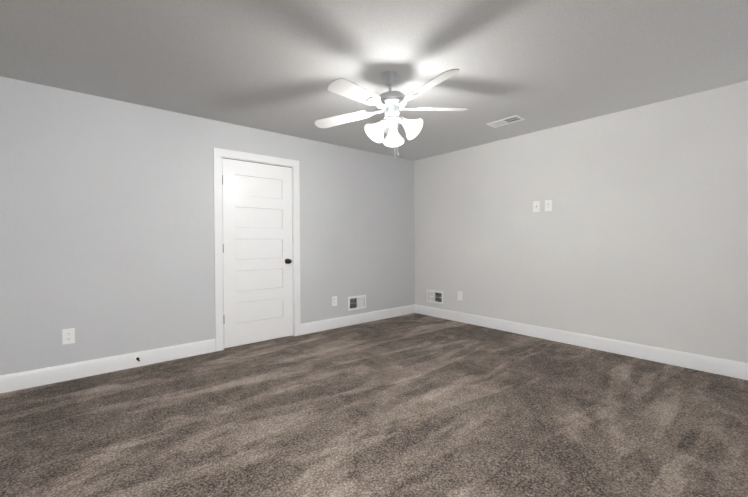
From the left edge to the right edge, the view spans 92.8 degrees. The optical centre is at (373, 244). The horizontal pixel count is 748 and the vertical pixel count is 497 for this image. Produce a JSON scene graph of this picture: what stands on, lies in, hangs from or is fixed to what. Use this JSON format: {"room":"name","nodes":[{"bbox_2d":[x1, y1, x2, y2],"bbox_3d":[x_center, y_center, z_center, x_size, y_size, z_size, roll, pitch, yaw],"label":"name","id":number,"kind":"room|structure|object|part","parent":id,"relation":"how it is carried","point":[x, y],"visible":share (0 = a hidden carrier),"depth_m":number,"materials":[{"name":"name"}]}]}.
{"room":"empty bedroom","nodes":[
{"label":"empty bedroom","id":0,"kind":"room"},
{"bbox_2d":[0,76,414,374],"bbox_3d":[-1.263,-0.101,4.173,5.155,2.430,0.120,-1,1,-40],"label":"wall","id":1,"kind":"structure","parent":0,"point":[106,227],"depth_m":3.32,"materials":[{"name":"paint"}]},
{"bbox_2d":[62,328,74,344],"bbox_3d":[-2.564,0.767,2.992,0.080,0.128,0.007,-1,1,-40],"label":"electrical outlet","id":2,"kind":"object","parent":1,"relation":"attached to","point":[68,336],"visible":1,"depth_m":2.99,"materials":[{"name":"white plastic"}]},
{"bbox_2d":[0,339,215,392],"bbox_3d":[-2.378,1.063,3.146,1.861,0.135,0.015,-1,1,-40],"label":"baseboard","id":3,"kind":"structure","parent":1,"relation":"attached to","point":[36,377],"depth_m":3.12,"materials":[{"name":"white wood"}]},
{"bbox_2d":[213,148,300,350],"bbox_3d":[-1.331,0.045,4.104,0.997,2.139,0.138,-1,1,-40],"label":"door frame","id":4,"kind":"structure","parent":1,"relation":"attached to","point":[219,154],"depth_m":3.85,"materials":[{"name":"white wood"}]},
{"bbox_2d":[222,158,292,347],"bbox_3d":[-1.310,0.087,4.072,0.822,2.032,0.049,-1,1,-40],"label":"door","id":5,"kind":"structure","parent":1,"relation":"in","point":[258,251],"depth_m":4.04,"materials":[{"name":"white wood"}]},
{"bbox_3d":[-1.607,0.052,3.797,0.014,1.590,0.014,-1,1,-40],"label":"door hinges","id":6,"kind":"part","parent":5,"relation":"part of","materials":[{"name":"silver metal"}]},
{"bbox_2d":[285,259,291,263],"bbox_3d":[-1.019,0.196,4.259,0.066,0.066,0.070,-1,1,-40],"label":"door knob","id":7,"kind":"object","parent":5,"relation":"attached to","point":[288,261],"depth_m":4.24,"materials":[{"name":"brown metal"}]},
{"bbox_2d":[332,296,336,305],"bbox_3d":[-0.521,0.745,4.720,0.080,0.128,0.009,-1,1,-40],"label":"electrical outlet","id":8,"kind":"object","parent":1,"relation":"attached to","point":[334,300],"visible":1,"depth_m":4.72,"materials":[{"name":"white plastic"}]},
{"bbox_2d":[348,295,365,310],"bbox_3d":[-0.232,0.803,4.964,0.315,0.190,0.010,-1,1,-40],"label":"air vent","id":9,"kind":"object","parent":1,"relation":"in","point":[356,302],"visible":1,"depth_m":4.96,"materials":[{"name":"white metal"}]},
{"bbox_2d":[301,304,414,334],"bbox_3d":[-0.122,1.031,5.055,2.057,0.135,0.015,-1,1,-40],"label":"baseboard","id":10,"kind":"structure","parent":1,"relation":"attached to","point":[322,325],"depth_m":4.92,"materials":[{"name":"white wood"}]},
{"bbox_2d":[0,313,747,496],"bbox_3d":[0.167,1.171,2.504,5.155,0.100,4.524,-1,1,-40],"label":"floor","id":11,"kind":"structure","parent":0,"point":[414,405],"depth_m":2.24,"materials":[{"name":"carpet"}]},
{"bbox_2d":[0,0,747,160],"bbox_3d":[0.151,-1.359,2.479,5.155,0.100,4.524,-1,1,-40],"label":"ceiling","id":12,"kind":"structure","parent":0,"point":[277,66],"depth_m":2.48,"materials":[{"name":"paint"}]},
{"bbox_2d":[314,69,468,159],"bbox_3d":[0.154,-0.977,2.712,1.267,0.672,1.249,-6,1,-40],"label":"fan","id":13,"kind":"object","parent":12,"relation":"hanging from","point":[390,103],"visible":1,"depth_m":2.70,"materials":[{"name":"wood"},{"name":"metal"},{"name":"glass"}]},
{"bbox_3d":[0.138,-1.048,2.752,0.244,0.236,0.244,-6,1,-40],"label":"motor","id":14,"kind":"part","parent":13,"relation":"part of","materials":[{"name":"white"}]},
{"bbox_2d":[486,115,524,127],"bbox_3d":[1.412,-1.325,3.837,0.180,0.010,0.360,-1,1,-40],"label":"ceiling vent","id":15,"kind":"object","parent":12,"relation":"in","point":[506,121],"visible":1,"depth_m":3.82,"materials":[{"name":"white metal"}]},
{"bbox_2d":[414,81,747,362],"bbox_3d":[2.119,-0.121,4.072,0.120,2.430,4.404,-1,1,-40],"label":"wall","id":16,"kind":"structure","parent":0,"point":[638,234],"depth_m":3.65,"materials":[{"name":"paint"}]},
{"bbox_2d":[427,290,442,303],"bbox_3d":[0.922,0.786,5.401,0.010,0.190,0.315,-1,1,-40],"label":"air vent","id":17,"kind":"object","parent":16,"relation":"in","point":[433,296],"visible":1,"depth_m":5.40,"materials":[{"name":"white metal"}]},
{"bbox_2d":[458,291,462,300],"bbox_3d":[1.219,0.721,5.052,0.007,0.128,0.080,-1,1,-40],"label":"electrical outlet","id":18,"kind":"object","parent":16,"relation":"attached to","point":[460,296],"visible":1,"depth_m":5.04,"materials":[{"name":"white plastic"}]},
{"bbox_2d":[533,201,539,211],"bbox_3d":[1.914,-0.453,4.205,0.016,0.128,0.080,-1,1,-40],"label":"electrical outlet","id":19,"kind":"object","parent":16,"relation":"attached to","point":[536,206],"visible":1,"depth_m":4.20,"materials":[{"name":"white plastic"}]},
{"bbox_2d":[545,200,551,210],"bbox_3d":[2.007,-0.453,4.102,0.007,0.128,0.080,-1,1,-40],"label":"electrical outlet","id":20,"kind":"object","parent":16,"relation":"attached to","point":[548,205],"visible":1,"depth_m":4.10,"materials":[{"name":"white plastic"}]},
{"bbox_2d":[415,304,747,379],"bbox_3d":[2.041,1.027,4.080,0.015,0.135,4.269,-1,1,-40],"label":"baseboard","id":21,"kind":"structure","parent":16,"relation":"attached to","point":[729,368],"depth_m":3.65,"materials":[{"name":"white wood"}]}
]}

